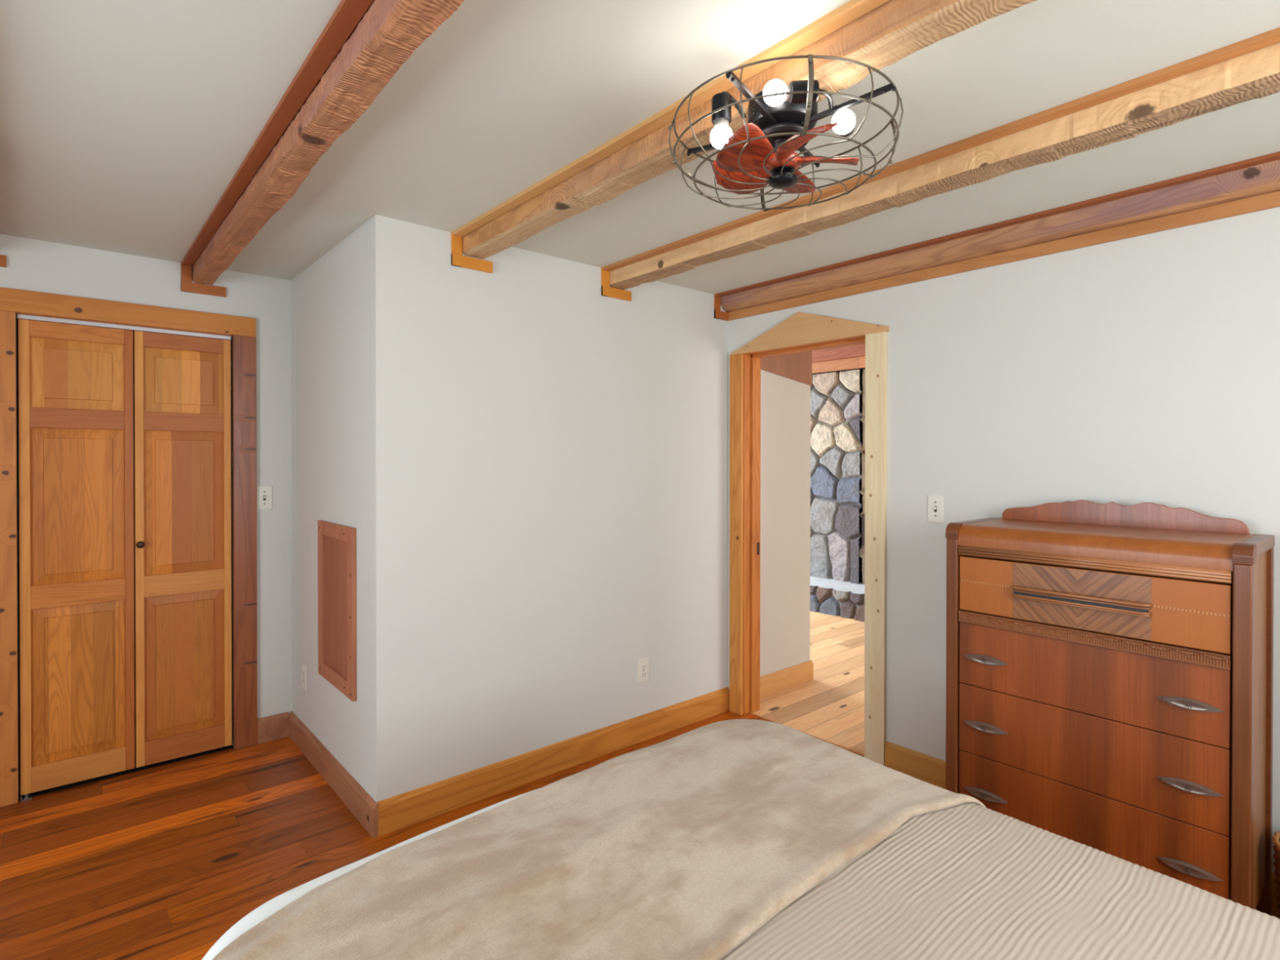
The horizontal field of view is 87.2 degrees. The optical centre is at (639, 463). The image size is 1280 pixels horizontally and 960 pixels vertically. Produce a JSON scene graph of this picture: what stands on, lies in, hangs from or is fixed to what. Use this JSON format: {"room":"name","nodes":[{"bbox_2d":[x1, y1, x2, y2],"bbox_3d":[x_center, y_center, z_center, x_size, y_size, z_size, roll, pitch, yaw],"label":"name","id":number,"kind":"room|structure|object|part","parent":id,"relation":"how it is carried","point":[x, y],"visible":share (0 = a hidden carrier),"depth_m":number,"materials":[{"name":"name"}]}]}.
{"room":"bedroom","nodes":[
{"label":"bedroom","id":0,"kind":"room"},
{"bbox_2d":[0,234,292,799],"bbox_3d":[-2.931,0.225,2.901,2.687,2.460,0.660,0,0,-41],"label":"wall","id":1,"kind":"structure","parent":0,"point":[32,264],"depth_m":3.35,"materials":[{"name":"paint"}]},
{"bbox_2d":[0,310,17,807],"bbox_3d":[-2.613,0.387,2.728,0.122,2.020,0.020,0,0,-41],"label":"trim","id":2,"kind":"structure","parent":1,"relation":"attached to","point":[8,515],"depth_m":2.74,"materials":[{"name":"brown wood"}]},
{"bbox_2d":[15,312,232,337],"bbox_3d":[-2.294,-0.624,3.042,0.780,0.004,0.050,0,0,-41],"label":"door track","id":3,"kind":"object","parent":1,"relation":"attached to","point":[15,313],"depth_m":3.00,"materials":[{"name":"white metal"}]},
{"bbox_2d":[17,314,231,801],"bbox_3d":[-2.286,0.387,3.035,0.766,2.016,0.053,0,0,-41],"label":"door","id":4,"kind":"structure","parent":1,"relation":"in","point":[76,446],"depth_m":3.01,"materials":[{"name":"brown wood"}]},
{"bbox_3d":[-2.437,-0.195,2.917,0.314,0.084,0.030,0,0,-41],"label":"rail","id":5,"kind":"part","parent":4,"relation":"part of","materials":[{"name":"red wood"}]},
{"bbox_3d":[-2.437,-0.567,2.915,0.314,0.068,0.030,0,0,-41],"label":"rail","id":6,"kind":"part","parent":4,"relation":"part of","materials":[{"name":"brown wood"}]},
{"bbox_3d":[-2.432,-0.384,2.910,0.314,0.296,0.012,0,0,-41],"label":"panel","id":7,"kind":"part","parent":4,"relation":"part of","materials":[{"name":"brown wood"}]},
{"bbox_3d":[-2.437,0.560,2.921,0.314,0.098,0.030,0,0,-41],"label":"rail","id":8,"kind":"part","parent":4,"relation":"part of","materials":[{"name":"brown wood"}]},
{"bbox_3d":[-2.432,0.180,2.914,0.314,0.664,0.012,0,0,-41],"label":"panel","id":9,"kind":"part","parent":4,"relation":"part of","materials":[{"name":"brown wood"}]},
{"bbox_3d":[-2.433,0.940,2.919,0.314,0.661,0.012,0,0,-41],"label":"panel","id":10,"kind":"part","parent":4,"relation":"part of","materials":[{"name":"brown wood"}]},
{"bbox_3d":[-2.438,1.324,2.926,0.314,0.107,0.030,0,0,-41],"label":"rail","id":11,"kind":"part","parent":4,"relation":"part of","materials":[{"name":"brown wood"}]},
{"bbox_3d":[-2.259,0.366,3.038,0.032,0.032,0.023,0,0,-41],"label":"knob","id":12,"kind":"part","parent":4,"relation":"part of","materials":[{"name":"brown metal"}]},
{"bbox_3d":[-2.146,-0.568,3.165,0.314,0.068,0.030,0,0,-41],"label":"rail","id":13,"kind":"part","parent":4,"relation":"part of","materials":[{"name":"red wood"}]},
{"bbox_3d":[-2.142,-0.386,3.160,0.314,0.296,0.012,0,0,-41],"label":"panel","id":14,"kind":"part","parent":4,"relation":"part of","materials":[{"name":"brown wood"}]},
{"bbox_3d":[-2.147,-0.196,3.167,0.314,0.084,0.030,0,0,-41],"label":"rail","id":15,"kind":"part","parent":4,"relation":"part of","materials":[{"name":"red wood"}]},
{"bbox_3d":[-2.142,0.178,3.164,0.314,0.664,0.012,0,0,-41],"label":"panel","id":16,"kind":"part","parent":4,"relation":"part of","materials":[{"name":"brown wood"}]},
{"bbox_3d":[-2.148,1.323,3.176,0.314,0.107,0.030,0,0,-41],"label":"rail","id":17,"kind":"part","parent":4,"relation":"part of","materials":[{"name":"orange wood"}]},
{"bbox_3d":[-2.147,0.559,3.172,0.314,0.098,0.030,0,0,-41],"label":"rail","id":18,"kind":"part","parent":4,"relation":"part of","materials":[{"name":"brown wood"}]},
{"bbox_3d":[-2.143,0.939,3.169,0.314,0.661,0.012,0,0,-41],"label":"panel","id":19,"kind":"part","parent":4,"relation":"part of","materials":[{"name":"brown wood"}]},
{"bbox_2d":[0,287,256,337],"bbox_3d":[-2.282,-0.671,3.006,0.995,0.093,0.020,0,0,-41],"label":"trim","id":20,"kind":"structure","parent":1,"relation":"attached to","point":[16,300],"depth_m":2.98,"materials":[{"name":"brown wood"}]},
{"bbox_2d":[232,334,257,749],"bbox_3d":[-1.942,0.384,3.305,0.098,2.020,0.021,0,0,-41],"label":"trim","id":21,"kind":"structure","parent":1,"relation":"attached to","point":[244,348],"depth_m":3.30,"materials":[{"name":"brown wood"}]},
{"bbox_2d":[256,485,272,509],"bbox_3d":[-1.878,0.170,3.363,0.070,0.116,0.015,0,0,-41],"label":"light switch","id":22,"kind":"object","parent":1,"relation":"attached to","point":[264,494],"visible":1,"depth_m":3.36,"materials":[{"name":"beige plastic"}]},
{"bbox_2d":[257,711,288,744],"bbox_3d":[-1.852,1.332,3.391,0.144,0.122,0.018,0,0,-41],"label":"baseboard","id":23,"kind":"structure","parent":1,"relation":"attached to","point":[276,726],"depth_m":3.38,"materials":[{"name":"brown wood"}]},
{"bbox_2d":[290,214,408,801],"bbox_3d":[-1.345,0.229,3.027,0.120,2.333,1.221,0,0,-41],"label":"wall","id":24,"kind":"structure","parent":0,"point":[349,306],"depth_m":2.65,"materials":[{"name":"paint"}]},
{"bbox_2d":[302,663,306,690],"bbox_3d":[-1.636,1.039,3.271,0.007,0.116,0.070,0,0,-41],"label":"wall outlet","id":25,"kind":"object","parent":24,"relation":"attached to","point":[304,667],"visible":1,"depth_m":3.26,"materials":[{"name":"beige plastic"}]},
{"bbox_2d":[288,711,377,838],"bbox_3d":[-1.392,1.335,2.982,0.018,0.122,1.239,0,0,-41],"label":"baseboard","id":26,"kind":"structure","parent":24,"relation":"attached to","point":[357,799],"depth_m":2.84,"materials":[{"name":"brown wood"}]},
{"bbox_2d":[317,520,356,701],"bbox_3d":[-1.297,0.603,2.866,0.020,0.693,0.474,0,0,-41],"label":"access panel","id":27,"kind":"object","parent":24,"relation":"attached to","point":[336,543],"visible":1,"depth_m":2.86,"materials":[{"name":"brown wood"}]},
{"bbox_3d":[-1.431,0.602,3.023,0.018,0.693,0.062,0,0,-41],"label":"panel frame","id":28,"kind":"part","parent":27,"relation":"part of","materials":[{"name":"brown wood"}]},
{"bbox_3d":[-1.298,0.918,2.871,0.018,0.063,0.345,0,0,-41],"label":"panel frame","id":29,"kind":"part","parent":27,"relation":"part of","materials":[{"name":"brown wood"}]},
{"bbox_3d":[-1.298,0.287,2.867,0.018,0.060,0.345,0,0,-41],"label":"panel frame","id":30,"kind":"part","parent":27,"relation":"part of","materials":[{"name":"brown wood"}]},
{"bbox_3d":[-1.164,0.604,2.713,0.018,0.693,0.067,0,0,-41],"label":"panel frame","id":31,"kind":"part","parent":27,"relation":"part of","materials":[{"name":"brown wood"}]},
{"bbox_2d":[407,222,810,791],"bbox_3d":[0.057,0.227,3.516,2.643,2.333,0.131,0,0,-41],"label":"wall","id":32,"kind":"structure","parent":0,"point":[567,442],"depth_m":3.09,"materials":[{"name":"paint"}]},
{"bbox_2d":[376,686,728,836],"bbox_3d":[-0.241,1.333,3.168,1.968,0.125,0.018,0,0,-41],"label":"baseboard","id":33,"kind":"structure","parent":32,"relation":"attached to","point":[397,812],"depth_m":2.97,"materials":[{"name":"brown wood"}]},
{"bbox_2d":[638,657,648,683],"bbox_3d":[0.018,1.044,3.397,0.070,0.116,0.007,0,0,-41],"label":"wall outlet","id":34,"kind":"object","parent":32,"relation":"attached to","point":[643,664],"visible":1,"depth_m":3.39,"materials":[{"name":"beige plastic"}]},
{"bbox_2d":[641,663,646,670],"bbox_3d":[0.019,1.025,3.395,0.033,0.028,0.003,0,0,-41],"label":"socket","id":35,"kind":"object","parent":34,"relation":"attached to","point":[643,665],"depth_m":3.40,"materials":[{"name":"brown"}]},
{"bbox_2d":[641,671,646,677],"bbox_3d":[0.019,1.064,3.395,0.033,0.028,0.003,0,0,-41],"label":"socket","id":36,"kind":"object","parent":34,"relation":"attached to","point":[643,673],"depth_m":3.40,"materials":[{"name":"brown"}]},
{"bbox_2d":[760,351,812,385],"bbox_3d":[0.847,-0.723,4.103,0.677,0.440,0.010,0,0,-41],"label":"trim","id":37,"kind":"structure","parent":32,"relation":"attached to","point":[797,366],"depth_m":4.19,"materials":[{"name":"brown wood"}]},
{"bbox_2d":[760,659,813,697],"bbox_3d":[0.852,1.330,4.116,0.687,0.120,0.018,0,0,-41],"label":"baseboard","id":38,"kind":"structure","parent":32,"relation":"attached to","point":[785,678],"depth_m":4.15,"materials":[{"name":"brown wood"}]},
{"bbox_2d":[0,0,1279,293],"bbox_3d":[-0.409,-0.977,1.476,4.655,0.100,5.020,0,0,-41],"label":"ceiling","id":39,"kind":"structure","parent":0,"point":[124,124],"depth_m":1.77,"materials":[{"name":"white paint"}]},
{"bbox_2d":[0,254,6,267],"bbox_3d":[-1.100,-0.858,0.881,0.180,0.133,4.780,0,0,-41],"label":"ceiling beam","id":40,"kind":"structure","parent":39,"relation":"attached to","point":[2,258],"depth_m":2.73,"materials":[{"name":"brown wood"}]},
{"bbox_2d":[181,0,464,297],"bbox_3d":[-0.515,-0.860,1.386,0.180,0.133,4.780,0,0,-41],"label":"ceiling beam","id":41,"kind":"structure","parent":39,"relation":"attached to","point":[363,44],"depth_m":1.67,"materials":[{"name":"brown wood"}]},
{"bbox_3d":[-2.124,-0.872,3.146,0.042,0.133,0.013,0,0,-41],"label":"trim","id":42,"kind":"part","parent":41,"relation":"part of","materials":[{"name":"brown wood"}]},
{"bbox_3d":[-2.071,-0.829,3.191,0.180,0.046,0.014,0,0,-41],"label":"trim","id":43,"kind":"part","parent":41,"relation":"part of","materials":[{"name":"brown wood"}]},
{"bbox_3d":[-0.563,-0.920,1.335,0.042,0.014,4.767,0,0,-41],"label":"ceiling trim","id":44,"kind":"part","parent":41,"relation":"part of","materials":[{"name":"brown wood"}]},
{"bbox_2d":[451,0,1036,273],"bbox_3d":[0.467,-0.860,1.426,0.180,0.133,3.559,0,0,-41],"label":"ceiling beam","id":45,"kind":"structure","parent":39,"relation":"attached to","point":[877,34],"depth_m":1.67,"materials":[{"name":"brown wood"}]},
{"bbox_3d":[-0.743,-0.869,2.724,0.042,0.133,0.013,0,0,-41],"label":"trim","id":46,"kind":"part","parent":45,"relation":"part of","materials":[{"name":"orange wood"}]},
{"bbox_3d":[-0.691,-0.826,2.769,0.180,0.046,0.014,0,0,-41],"label":"trim","id":47,"kind":"part","parent":45,"relation":"part of","materials":[{"name":"orange wood"}]},
{"bbox_3d":[0.419,-0.919,1.376,0.042,0.014,3.546,0,0,-41],"label":"ceiling trim","id":48,"kind":"part","parent":45,"relation":"part of","materials":[{"name":"brown wood"}]},
{"bbox_2d":[667,53,903,211],"bbox_3d":[0.335,-0.749,1.579,0.523,0.196,0.523,0,0,-41],"label":"ceiling fan","id":49,"kind":"object","parent":45,"relation":"hanging from","point":[782,118],"visible":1,"depth_m":1.51,"materials":[{"name":"black metal"}]},
{"bbox_3d":[0.207,-0.793,1.668,0.211,0.025,0.012,0,0,35],"label":"cage arm","id":50,"kind":"part","parent":49,"relation":"part of","materials":[{"name":"black metal"}]},
{"bbox_3d":[0.184,-0.740,1.518,0.051,0.054,0.051,0,0,-41],"label":"light bulb","id":51,"kind":"part","parent":49,"relation":"part of","materials":[{"name":"white glass"}]},
{"bbox_2d":[711,92,731,127],"bbox_3d":[0.184,-0.793,1.517,0.044,0.070,0.044,0,0,-41],"label":"socket","id":52,"kind":"object","parent":49,"relation":"attached to","point":[722,118],"depth_m":1.50,"materials":[{"name":"grey metal"}]},
{"bbox_3d":[0.212,-0.817,1.530,0.072,0.051,0.010,0,0,-25],"label":"lamp arm","id":53,"kind":"part","parent":49,"relation":"part of","materials":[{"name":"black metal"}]},
{"bbox_3d":[0.252,-0.713,1.644,0.124,0.054,0.139,0,0,-41],"label":"fan blade","id":54,"kind":"part","parent":49,"relation":"part of","materials":[{"name":"red wood"}]},
{"bbox_3d":[0.245,-0.712,1.530,0.150,0.054,0.115,0,0,-41],"label":"fan blade","id":55,"kind":"part","parent":49,"relation":"part of","materials":[{"name":"red wood"}]},
{"bbox_3d":[0.241,-0.792,1.454,0.012,0.025,0.211,0,0,37],"label":"cage arm","id":56,"kind":"part","parent":49,"relation":"part of","materials":[{"name":"black metal"}]},
{"bbox_3d":[0.291,-0.793,1.437,0.054,0.051,0.050,0,0,4],"label":"light bulb","id":57,"kind":"part","parent":49,"relation":"part of","materials":[{"name":"white glass"}]},
{"bbox_3d":[0.385,-0.713,1.672,0.109,0.054,0.152,0,0,4],"label":"fan blade","id":58,"kind":"part","parent":49,"relation":"part of","materials":[{"name":"red wood"}]},
{"bbox_2d":[784,80,819,103],"bbox_3d":[0.346,-0.796,1.437,0.076,0.046,0.072,0,0,-41],"label":"socket","id":59,"kind":"object","parent":49,"relation":"attached to","point":[797,85],"depth_m":1.42,"materials":[{"name":"grey metal"}]},
{"bbox_3d":[0.348,-0.711,1.470,0.111,0.054,0.155,0,0,-41],"label":"fan blade","id":60,"kind":"part","parent":49,"relation":"part of","materials":[{"name":"red wood"}]},
{"bbox_3d":[0.419,-0.793,1.709,0.012,0.025,0.211,0,0,33],"label":"cage arm","id":61,"kind":"part","parent":49,"relation":"part of","materials":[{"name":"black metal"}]},
{"bbox_3d":[0.407,-0.798,1.467,0.022,0.017,0.093,0,0,38],"label":"lamp arm","id":62,"kind":"part","parent":49,"relation":"part of","materials":[{"name":"black metal"}]},
{"bbox_3d":[0.438,-0.712,1.560,0.152,0.054,0.109,0,0,-14],"label":"fan blade","id":63,"kind":"part","parent":49,"relation":"part of","materials":[{"name":"red wood"}]},
{"bbox_3d":[0.452,-0.757,1.489,0.056,0.051,0.051,0,0,-41],"label":"light bulb","id":64,"kind":"part","parent":49,"relation":"part of","materials":[{"name":"white glass"}]},
{"bbox_2d":[836,125,854,137],"bbox_3d":[0.470,-0.776,1.542,0.044,0.057,0.067,0,0,19],"label":"socket","id":65,"kind":"object","parent":49,"relation":"attached to","point":[849,130],"depth_m":1.49,"materials":[{"name":"grey"}]},
{"bbox_3d":[0.456,-0.792,1.483,0.052,0.025,0.208,0,0,-41],"label":"cage arm","id":66,"kind":"part","parent":49,"relation":"part of","materials":[{"name":"black metal"}]},
{"bbox_2d":[600,26,1279,301],"bbox_3d":[1.044,-0.863,1.924,0.180,0.133,3.559,0,0,-41],"label":"ceiling beam","id":67,"kind":"structure","parent":39,"relation":"attached to","point":[1247,69],"depth_m":1.89,"materials":[{"name":"brown wood"}]},
{"bbox_3d":[-0.166,-0.871,3.221,0.042,0.133,0.013,0,0,-41],"label":"trim","id":68,"kind":"part","parent":67,"relation":"part of","materials":[{"name":"orange wood"}]},
{"bbox_3d":[-0.113,-0.828,3.266,0.180,0.046,0.014,0,0,-41],"label":"trim","id":69,"kind":"part","parent":67,"relation":"part of","materials":[{"name":"orange wood"}]},
{"bbox_2d":[714,151,1279,320],"bbox_3d":[1.617,-0.865,2.418,0.118,0.133,3.559,0,0,-41],"label":"ceiling beam","id":70,"kind":"structure","parent":39,"relation":"attached to","point":[1251,185],"depth_m":2.55,"materials":[{"name":"brown wood"}]},
{"bbox_3d":[0.430,-0.874,3.735,0.039,0.133,0.013,0,0,-41],"label":"trim","id":71,"kind":"part","parent":70,"relation":"part of","materials":[{"name":"brown wood"}]},
{"bbox_3d":[0.460,-0.830,3.760,0.117,0.044,0.014,0,0,-41],"label":"trim","id":72,"kind":"part","parent":70,"relation":"part of","materials":[{"name":"brown wood"}]},
{"bbox_2d":[0,611,1279,959],"bbox_3d":[0.331,1.419,3.398,8.270,0.050,7.500,0,0,-41],"label":"floor","id":73,"kind":"structure","parent":0,"point":[157,863],"depth_m":2.52,"materials":[{"name":"brown wood"}]},
{"bbox_2d":[809,367,865,622],"bbox_3d":[1.950,0.000,6.765,1.211,2.750,2.300,0,0,-41],"label":"fireplace","id":74,"kind":"object","parent":73,"relation":"on","point":[837,397],"visible":0.32,"depth_m":6.59,"materials":[{"name":"stone"}]},
{"bbox_2d":[812,343,865,362],"bbox_3d":[1.828,-1.123,6.718,0.150,0.205,2.600,0,0,-41],"label":"beam","id":75,"kind":"structure","parent":74,"relation":"attached to","point":[856,350],"depth_m":6.50,"materials":[{"name":"brown wood"}]},
{"bbox_2d":[812,355,865,373],"bbox_3d":[1.814,-0.966,6.708,0.035,0.106,2.600,0,0,-41],"label":"board","id":76,"kind":"object","parent":74,"relation":"attached to","point":[855,362],"visible":0.11,"depth_m":6.54,"materials":[{"name":"brown wood"}]},
{"bbox_2d":[945,499,1275,915],"bbox_3d":[1.515,0.767,2.235,0.422,1.271,0.825,0,0,-41],"label":"dresser","id":77,"kind":"object","parent":73,"relation":"on","point":[1109,666],"visible":0.99,"depth_m":2.05,"materials":[{"name":"brown wood"}]},
{"bbox_3d":[1.129,0.833,2.419,0.044,1.135,0.040,0,0,-41],"label":"post","id":78,"kind":"part","parent":77,"relation":"part of","materials":[{"name":"brown wood"}]},
{"bbox_3d":[1.271,0.765,2.539,0.335,1.030,0.018,0,0,-41],"label":"panel","id":79,"kind":"part","parent":77,"relation":"part of","materials":[{"name":"brown wood"}]},
{"bbox_3d":[1.188,1.145,2.320,0.023,0.033,0.150,0,0,-41],"label":"drawer pull","id":80,"kind":"part","parent":77,"relation":"part of","materials":[{"name":"silver metal"}]},
{"bbox_3d":[1.189,0.910,2.318,0.023,0.033,0.150,0,0,-41],"label":"drawer pull","id":81,"kind":"part","parent":77,"relation":"part of","materials":[{"name":"silver metal"}]},
{"bbox_3d":[1.189,0.676,2.317,0.023,0.033,0.150,0,0,-41],"label":"drawer pull","id":82,"kind":"part","parent":77,"relation":"part of","materials":[{"name":"silver metal"}]},
{"bbox_3d":[1.366,0.428,2.104,0.027,0.039,0.386,0,0,-41],"label":"bar handle","id":83,"kind":"part","parent":77,"relation":"part of","materials":[{"name":"brown wood"}]},
{"bbox_3d":[1.382,1.137,2.123,0.018,0.231,0.731,0,0,-41],"label":"drawer","id":84,"kind":"part","parent":77,"relation":"part of","materials":[{"name":"brown wood"}]},
{"bbox_3d":[1.382,0.900,2.122,0.018,0.237,0.731,0,0,-41],"label":"drawer","id":85,"kind":"part","parent":77,"relation":"part of","materials":[{"name":"brown wood"}]},
{"bbox_3d":[1.382,0.671,2.120,0.018,0.215,0.731,0,0,-41],"label":"drawer","id":86,"kind":"part","parent":77,"relation":"part of","materials":[{"name":"brown wood"}]},
{"bbox_3d":[1.379,0.308,2.116,0.030,0.034,0.734,0,0,-41],"label":"reeded moulding","id":87,"kind":"part","parent":77,"relation":"part of","materials":[{"name":"brown wood"}]},
{"bbox_3d":[1.382,0.425,2.119,0.018,0.188,0.731,0,0,-41],"label":"drawer","id":88,"kind":"part","parent":77,"relation":"part of","materials":[{"name":"orange wood"}]},
{"bbox_3d":[1.524,0.253,2.240,0.399,0.074,0.742,0,0,-41],"label":"panel","id":89,"kind":"part","parent":77,"relation":"part of","materials":[{"name":"brown wood"}]},
{"bbox_3d":[1.669,0.766,2.368,0.008,1.030,0.781,0,0,-41],"label":"panel","id":90,"kind":"part","parent":77,"relation":"part of","materials":[{"name":"brown wood"}]},
{"bbox_3d":[1.550,1.147,1.900,0.023,0.033,0.150,0,0,-41],"label":"drawer pull","id":91,"kind":"part","parent":77,"relation":"part of","materials":[{"name":"silver metal"}]},
{"bbox_3d":[1.550,0.913,1.899,0.023,0.033,0.150,0,0,-41],"label":"drawer pull","id":92,"kind":"part","parent":77,"relation":"part of","materials":[{"name":"silver metal"}]},
{"bbox_3d":[1.550,0.679,1.897,0.023,0.033,0.150,0,0,-41],"label":"drawer pull","id":93,"kind":"part","parent":77,"relation":"part of","materials":[{"name":"silver metal"}]},
{"bbox_3d":[1.639,0.837,1.828,0.044,1.135,0.041,0,0,-41],"label":"post","id":94,"kind":"part","parent":77,"relation":"part of","materials":[{"name":"brown wood"}]},
{"bbox_3d":[1.779,0.769,1.949,0.335,1.030,0.018,0,0,-41],"label":"panel","id":95,"kind":"part","parent":77,"relation":"part of","materials":[{"name":"brown wood"}]},
{"bbox_3d":[1.916,0.829,2.066,0.035,1.150,0.041,0,0,-41],"label":"post","id":96,"kind":"part","parent":77,"relation":"part of","materials":[{"name":"brown wood"}]},
{"bbox_2d":[1271,831,1279,916],"bbox_3d":[1.923,1.239,1.858,0.258,0.324,0.259,0,0,-41],"label":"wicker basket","id":97,"kind":"object","parent":73,"relation":"on","point":[1276,837],"visible":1,"depth_m":1.92,"materials":[{"name":"brown wicker"}]},
{"bbox_3d":[0.439,1.127,0.894,1.495,0.565,2.010,0,0,-41],"label":"bed","id":98,"kind":"object","parent":73,"relation":"on","visible":0},
{"bbox_2d":[201,787,540,959],"bbox_3d":[-0.094,1.133,1.508,1.621,0.682,0.594,0,0,-41],"label":"sheet","id":99,"kind":"object","parent":98,"relation":"on","point":[272,906],"visible":0.07,"depth_m":1.25,"materials":[{"name":"white fabric"}]},
{"bbox_2d":[720,803,1279,959],"bbox_3d":[0.560,1.020,0.753,1.630,0.454,1.640,0,0,-41],"label":"quilt","id":100,"kind":"object","parent":98,"relation":"on","point":[968,881],"visible":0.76,"depth_m":1.21,"materials":[{"name":"beige fabric"}]},
{"bbox_2d":[212,719,986,959],"bbox_3d":[-0.013,0.992,1.421,1.662,0.444,0.843,0,0,-41],"label":"throw blanket","id":101,"kind":"object","parent":100,"relation":"on","point":[682,846],"visible":0.97,"depth_m":1.31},
{"bbox_2d":[727,206,1279,872],"bbox_3d":[1.745,0.234,2.457,0.120,2.333,3.679,0,0,-41],"label":"wall","id":102,"kind":"structure","parent":0,"point":[1145,368],"depth_m":2.53,"materials":[{"name":"paint"}]},
{"bbox_2d":[728,353,743,715],"bbox_3d":[0.538,0.392,3.750,0.020,2.000,0.086,0,0,-41],"label":"trim","id":103,"kind":"structure","parent":102,"relation":"attached to","point":[736,362],"depth_m":3.73,"materials":[{"name":"brown wood"}]},
{"bbox_2d":[742,354,760,714],"bbox_3d":[0.623,0.382,3.763,0.125,2.020,0.034,0,0,-41],"label":"trim","id":104,"kind":"structure","parent":102,"relation":"attached to","point":[752,366],"depth_m":3.75,"materials":[{"name":"brown wood"}]},
{"bbox_3d":[0.665,0.477,3.779,0.020,0.070,0.002,0,0,-41],"label":"strike plate","id":105,"kind":"part","parent":104,"relation":"part of","materials":[{"name":"brown metal"}]},
{"bbox_2d":[744,335,865,358],"bbox_3d":[0.869,-0.609,3.472,0.125,0.034,0.750,0,0,-41],"label":"trim","id":106,"kind":"structure","parent":102,"relation":"attached to","point":[857,340],"depth_m":3.46,"materials":[{"name":"brown wood"}]},
{"bbox_2d":[747,712,864,755],"bbox_3d":[0.852,1.393,3.470,0.012,0.004,0.750,0,0,-41],"label":"trim","id":107,"kind":"structure","parent":102,"relation":"attached to","point":[844,748],"depth_m":3.38,"materials":[{"name":"brown wood"}]},
{"bbox_2d":[729,311,888,355],"bbox_3d":[0.819,-0.689,3.417,0.022,0.168,0.948,0,0,-41],"label":"trim","id":108,"kind":"structure","parent":102,"relation":"attached to","point":[800,328],"depth_m":3.38,"materials":[{"name":"beige wood"}]},
{"bbox_2d":[864,331,887,765],"bbox_3d":[1.090,0.397,3.108,0.022,2.000,0.100,0,0,-41],"label":"trim","id":109,"kind":"structure","parent":102,"relation":"attached to","point":[876,344],"depth_m":3.10,"materials":[{"name":"white wood"}]},
{"bbox_2d":[928,495,943,523],"bbox_3d":[1.274,0.195,2.900,0.015,0.116,0.070,0,0,-41],"label":"light switch","id":110,"kind":"object","parent":102,"relation":"attached to","point":[935,503],"visible":1,"depth_m":2.90,"materials":[{"name":"beige plastic"}]},
{"bbox_2d":[884,741,1279,918],"bbox_3d":[1.970,1.341,2.096,0.018,0.125,2.588,0,0,-41],"label":"baseboard","id":111,"kind":"structure","parent":102,"relation":"attached to","point":[924,767],"depth_m":2.94,"materials":[{"name":"brown wood"}]}
]}

